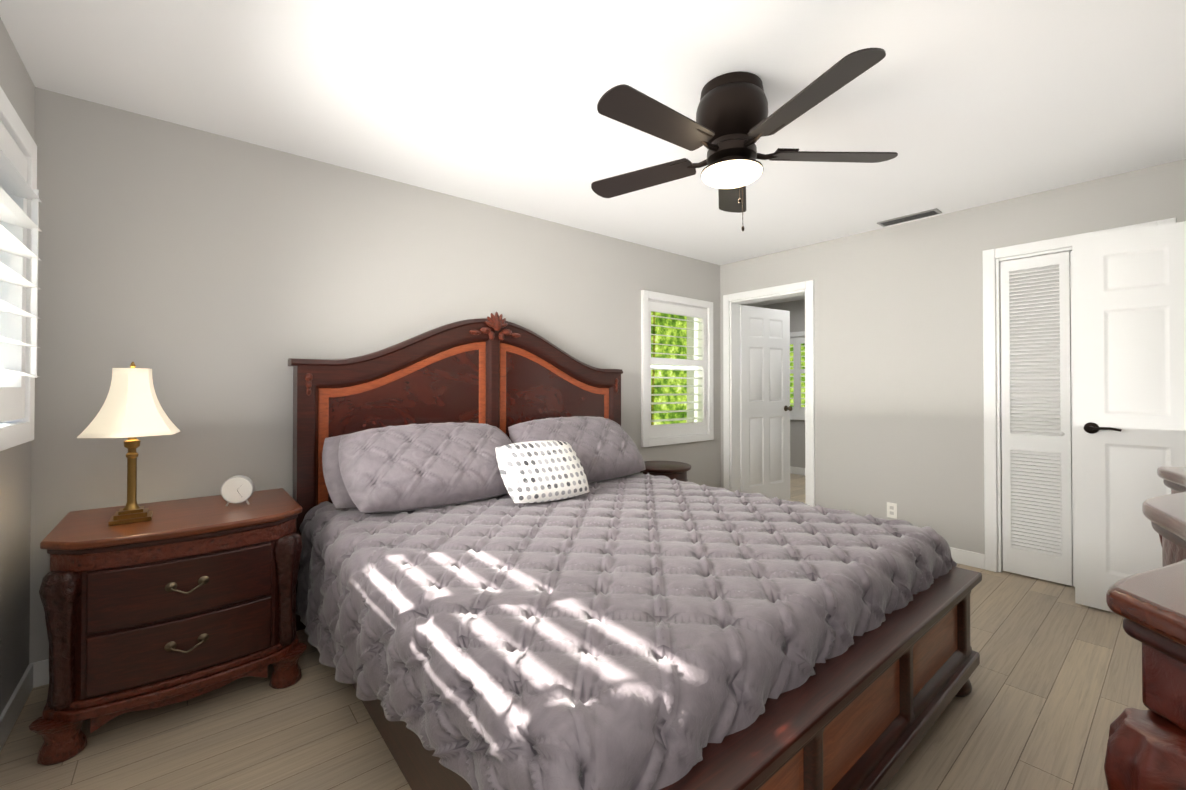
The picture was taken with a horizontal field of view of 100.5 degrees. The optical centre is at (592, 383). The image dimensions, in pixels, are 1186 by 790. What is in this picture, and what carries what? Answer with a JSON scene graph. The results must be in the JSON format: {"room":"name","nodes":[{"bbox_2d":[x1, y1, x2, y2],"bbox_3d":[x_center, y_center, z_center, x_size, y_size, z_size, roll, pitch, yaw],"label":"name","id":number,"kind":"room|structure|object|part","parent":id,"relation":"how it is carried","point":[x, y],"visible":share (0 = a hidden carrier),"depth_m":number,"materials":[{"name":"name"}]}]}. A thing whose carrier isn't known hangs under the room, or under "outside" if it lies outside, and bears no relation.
{"room":"bedroom","nodes":[
{"label":"bedroom","id":0,"kind":"room"},
{"bbox_2d":[0,18,34,714],"bbox_3d":[-1.252,-0.002,0.645,0.150,2.440,3.400,0,-1,-40],"label":"wall","id":1,"kind":"structure","parent":0,"point":[17,85],"depth_m":1.81,"materials":[{"name":"grey paint"}]},
{"bbox_2d":[0,86,36,450],"bbox_3d":[-1.552,-0.316,1.077,0.235,1.005,1.375,0,-1,-40],"label":"window","id":2,"kind":"structure","parent":1,"relation":"in","point":[16,432],"depth_m":1.60,"materials":[{"name":"white wood"}]},
{"bbox_2d":[0,121,41,421],"bbox_3d":[-1.479,-0.315,1.138,0.111,0.847,1.215,0,-1,-40],"label":"window shutter","id":3,"kind":"object","parent":2,"relation":"attached to","point":[15,185],"visible":1,"depth_m":1.55,"materials":[{"name":"white wood"}]},
{"bbox_2d":[0,662,36,751],"bbox_3d":[-1.185,1.168,0.683,0.016,0.100,3.330,0,-1,-40],"label":"baseboard","id":4,"kind":"structure","parent":1,"relation":"attached to","point":[35,674],"depth_m":1.80,"materials":[{"name":"white"}]},
{"bbox_2d":[29,87,720,663],"bbox_3d":[-0.548,0.024,3.529,4.910,2.440,0.150,0,-1,-40],"label":"wall","id":5,"kind":"structure","parent":0,"point":[213,281],"depth_m":2.44,"materials":[{"name":"grey paint"}]},
{"bbox_2d":[36,659,48,686],"bbox_3d":[-0.487,1.193,3.445,4.610,0.100,0.040,0,-1,-40],"label":"baseboard","id":6,"kind":"structure","parent":5,"relation":"attached to","point":[42,667],"depth_m":2.01,"materials":[{"name":"white"}]},
{"bbox_2d":[641,290,713,446],"bbox_3d":[0.747,-0.124,4.582,0.975,1.345,0.178,0,-1,-40],"label":"window","id":7,"kind":"structure","parent":5,"relation":"in","point":[646,297],"depth_m":4.61,"materials":[{"name":"white wood"}]},
{"bbox_3d":[0.701,-0.146,4.637,0.845,0.040,0.025,0,-1,-40],"label":"window sash","id":8,"kind":"part","parent":7,"relation":"part of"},
{"bbox_2d":[648,301,705,436],"bbox_3d":[0.778,-0.124,4.543,0.815,1.187,0.093,0,-1,-40],"label":"window shutter","id":9,"kind":"object","parent":7,"relation":"attached to","point":[675,428],"visible":0.92,"depth_m":4.53,"materials":[{"name":"white wood"}]},
{"bbox_2d":[0,473,1149,789],"bbox_3d":[1.447,1.290,3.058,7.400,0.100,6.200,0,-1,-40],"label":"floor","id":10,"kind":"structure","parent":0,"point":[1054,693],"depth_m":1.76,"materials":[{"name":"brown wood"}]},
{"bbox_2d":[29,488,306,765],"bbox_3d":[-1.641,0.875,1.994,0.782,0.710,0.643,0,-1,-40],"label":"nightstand","id":11,"kind":"object","parent":10,"relation":"on","point":[173,601],"visible":1,"depth_m":1.74,"materials":[{"name":"brown wood"}]},
{"bbox_2d":[77,362,179,525],"bbox_3d":[-1.753,0.218,1.877,0.282,0.601,0.301,0,-1,-40],"label":"table lamp","id":12,"kind":"object","parent":11,"relation":"on","point":[131,410],"visible":1,"depth_m":1.83,"materials":[{"name":"white fabric"}]},
{"bbox_3d":[-1.753,0.069,1.878,0.282,0.252,0.301,0,-1,-40],"label":"lamp shade","id":13,"kind":"part","parent":12,"relation":"part of","materials":[{"name":"beige fabric"}]},
{"bbox_3d":[-1.643,1.077,1.996,0.730,0.058,0.624,0,-1,-40],"label":"mould","id":14,"kind":"part","parent":11,"relation":"part of","materials":[{"name":"brown wood"}]},
{"bbox_3d":[-1.643,0.557,2.000,0.722,0.022,0.606,0,-1,-40],"label":"mould","id":15,"kind":"part","parent":11,"relation":"part of","materials":[{"name":"brown wood"}]},
{"bbox_2d":[221,475,254,505],"bbox_3d":[-1.518,0.458,2.109,0.116,0.128,0.034,0,-1,-24],"label":"alarm clock","id":16,"kind":"object","parent":11,"relation":"on","point":[238,489],"visible":1,"depth_m":2.10,"materials":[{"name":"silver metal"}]},
{"bbox_2d":[288,312,981,789],"bbox_3d":[0.066,0.383,2.320,2.250,1.700,2.420,0,-1,-40],"label":"bed","id":17,"kind":"object","parent":10,"relation":"on","point":[518,570],"visible":1,"depth_m":1.59,"materials":[{"name":"grey fabric"}]},
{"bbox_3d":[-0.667,-0.252,3.212,2.250,0.340,0.120,0,-1,-40],"label":"headboard crown","id":18,"kind":"part","parent":17,"relation":"part of","materials":[{"name":"brown wood"}]},
{"bbox_3d":[-0.666,0.203,3.208,2.200,1.175,0.122,0,-1,-40],"label":"headboard","id":19,"kind":"part","parent":17,"relation":"part of","materials":[{"name":"brown wood"}]},
{"bbox_2d":[296,472,956,789],"bbox_3d":[0.044,0.862,2.258,2.141,0.538,2.216,0,-1,-40],"label":"duvet","id":20,"kind":"object","parent":17,"relation":"on","point":[632,630],"depth_m":1.40,"materials":[{"name":"grey fabric"}]},
{"bbox_3d":[0.753,0.959,1.401,1.957,0.332,0.075,0,-1,-40],"label":"footboard","id":21,"kind":"part","parent":17,"relation":"part of","materials":[{"name":"brown wood"}]},
{"bbox_2d":[640,461,690,481],"bbox_3d":[0.552,0.946,3.940,0.450,0.596,0.467,0,-1,-40],"label":"side table","id":22,"kind":"object","parent":10,"relation":"on","point":[672,470],"visible":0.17,"depth_m":3.79,"materials":[{"name":"brown wood"}]},
{"bbox_2d":[1104,466,1185,789],"bbox_3d":[1.437,0.746,0.972,1.782,0.950,0.469,0,-1,-40],"label":"dresser","id":23,"kind":"object","parent":10,"relation":"on","point":[1146,750],"visible":1,"depth_m":0.61,"materials":[{"name":"brown wood"}]},
{"bbox_3d":[1.439,0.319,0.973,1.736,0.028,0.448,0,-1,-40],"label":"mould","id":24,"kind":"part","parent":23,"relation":"part of","materials":[{"name":"brown wood"}]},
{"bbox_2d":[0,0,1185,306],"bbox_3d":[1.447,-1.250,3.080,7.400,0.100,6.200,0,-1,-40],"label":"ceiling","id":25,"kind":"structure","parent":0,"point":[960,104],"depth_m":2.03,"materials":[{"name":"white paint"}]},
{"bbox_2d":[591,48,897,230],"bbox_3d":[0.527,-0.919,2.000,1.255,0.582,1.300,0,-1,-40],"label":"ceiling fan","id":26,"kind":"object","parent":25,"relation":"hanging from","point":[731,125],"visible":1,"depth_m":1.92,"materials":[{"name":"brown metal"}]},
{"bbox_3d":[0.569,-0.843,2.027,0.242,0.042,0.242,0,-1,-40],"label":"glass","id":27,"kind":"part","parent":26,"relation":"part of","materials":[{"name":"beige glass"}]},
{"bbox_3d":[0.560,-0.919,2.022,0.505,0.582,0.526,0,-1,-40],"label":"motor","id":28,"kind":"part","parent":26,"relation":"part of","materials":[{"name":"brown metal"}]},
{"bbox_2d":[877,208,941,226],"bbox_3d":[2.274,-1.191,3.555,0.120,0.010,0.380,0,-1,-40],"label":"ceiling vent","id":29,"kind":"object","parent":25,"relation":"in","point":[927,213],"visible":1,"depth_m":3.53,"materials":[{"name":"grey metal"}]},
{"bbox_2d":[755,299,804,467],"bbox_3d":[3.477,0.049,6.303,0.150,2.440,3.800,0,-1,-40],"label":"wall","id":30,"kind":"structure","parent":0,"point":[796,309],"depth_m":6.93,"materials":[{"name":"grey paint"}]},
{"bbox_2d":[790,466,804,474],"bbox_3d":[3.415,1.218,6.241,0.013,0.100,3.500,0,-1,-40],"label":"baseboard","id":31,"kind":"structure","parent":30,"relation":"attached to","point":[797,470],"depth_m":6.89,"materials":[{"name":"white wood"}]},
{"bbox_2d":[790,331,804,419],"bbox_3d":[2.907,-0.105,6.968,0.185,1.230,1.280,0,-1,-40],"label":"window","id":32,"kind":"structure","parent":30,"relation":"in","point":[797,340],"depth_m":6.92,"materials":[{"name":"white wood"}]},
{"bbox_2d":[687,159,1185,553],"bbox_3d":[1.972,0.030,4.216,0.150,2.440,4.800,0,-1,-40],"label":"wall","id":33,"kind":"structure","parent":0,"point":[898,370],"depth_m":3.62,"materials":[{"name":"grey paint"}]},
{"bbox_2d":[740,305,791,499],"bbox_3d":[1.794,0.231,5.140,0.755,2.030,0.185,0,-1,-32],"label":"hall door","id":34,"kind":"structure","parent":33,"relation":"in","point":[765,408],"depth_m":5.11,"materials":[{"name":"white wood"}]},
{"bbox_3d":[2.057,0.268,5.300,0.062,0.061,0.185,0,-1,-32],"label":"handle","id":35,"kind":"part","parent":34,"relation":"part of","materials":[{"name":"grey metal"}]},
{"bbox_2d":[723,280,814,506],"bbox_3d":[1.647,0.188,4.595,0.167,2.132,0.914,0,-1,-40],"label":"door frame","id":36,"kind":"structure","parent":33,"relation":"attached to","point":[731,382],"depth_m":4.84,"materials":[{"name":"white wood"}]},
{"bbox_2d":[887,502,896,518],"bbox_3d":[2.261,0.961,3.733,0.008,0.114,0.070,0,-1,-40],"label":"wall outlet","id":37,"kind":"object","parent":33,"relation":"attached to","point":[891,510],"visible":1,"depth_m":3.73,"materials":[{"name":"white plastic"}]},
{"bbox_2d":[950,547,984,568],"bbox_3d":[2.249,1.196,3.741,0.013,0.100,1.156,0,-1,-40],"label":"baseboard","id":38,"kind":"structure","parent":33,"relation":"attached to","point":[969,558],"depth_m":3.36,"materials":[{"name":"white wood"}]},
{"bbox_2d":[1000,251,1072,585],"bbox_3d":[2.799,0.212,3.126,0.052,2.032,0.330,0,-1,-40],"label":"closet door","id":39,"kind":"structure","parent":33,"relation":"in","point":[1036,424],"depth_m":3.12,"materials":[{"name":"white wood"}]},
{"bbox_2d":[1070,251,1074,586],"bbox_3d":[3.019,0.210,2.876,0.031,2.032,0.330,0,-1,-40],"label":"closet door","id":40,"kind":"structure","parent":33,"relation":"in","point":[1072,403],"depth_m":2.99,"materials":[{"name":"white wood"}]},
{"bbox_2d":[982,218,1175,572],"bbox_3d":[2.942,0.173,3.028,0.167,2.132,0.839,0,-1,-40],"label":"trim","id":41,"kind":"structure","parent":33,"relation":"attached to","point":[992,419],"depth_m":3.26,"materials":[{"name":"white wood"}]},
{"bbox_2d":[1070,298,1072,550],"bbox_3d":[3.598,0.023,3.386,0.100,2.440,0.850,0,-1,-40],"label":"door hinges","id":42,"kind":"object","parent":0,"point":[1071,424],"depth_m":3.52,"materials":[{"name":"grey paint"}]},
{"bbox_3d":[1.713,-0.001,0.792,4.910,2.440,0.150,0,-1,-40],"label":"wall","id":43,"kind":"structure","parent":0,"visible":0},
{"bbox_2d":[1072,221,1185,611],"bbox_3d":[2.958,0.207,2.463,0.148,2.030,0.800,0,-1,-40],"label":"entry door","id":44,"kind":"structure","parent":43,"relation":"in","point":[1129,340],"depth_m":2.61,"materials":[{"name":"white wood"}]},
{"bbox_3d":[2.775,0.244,2.684,0.148,0.061,0.147,0,-1,-40],"label":"handle","id":45,"kind":"part","parent":44,"relation":"part of","materials":[{"name":"brown metal"}]},
{"label":"outside","id":46,"kind":"structure","parent":0,"visible":0},
{"bbox_2d":[651,312,686,424],"bbox_3d":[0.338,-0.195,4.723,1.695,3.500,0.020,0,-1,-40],"label":"trees","id":47,"kind":"object","parent":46,"point":[667,349],"depth_m":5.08,"materials":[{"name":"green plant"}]},
{"bbox_2d":[790,343,804,406],"bbox_3d":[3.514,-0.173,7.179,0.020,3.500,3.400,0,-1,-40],"label":"trees","id":48,"kind":"object","parent":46,"point":[802,378],"depth_m":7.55,"materials":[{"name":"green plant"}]}
]}

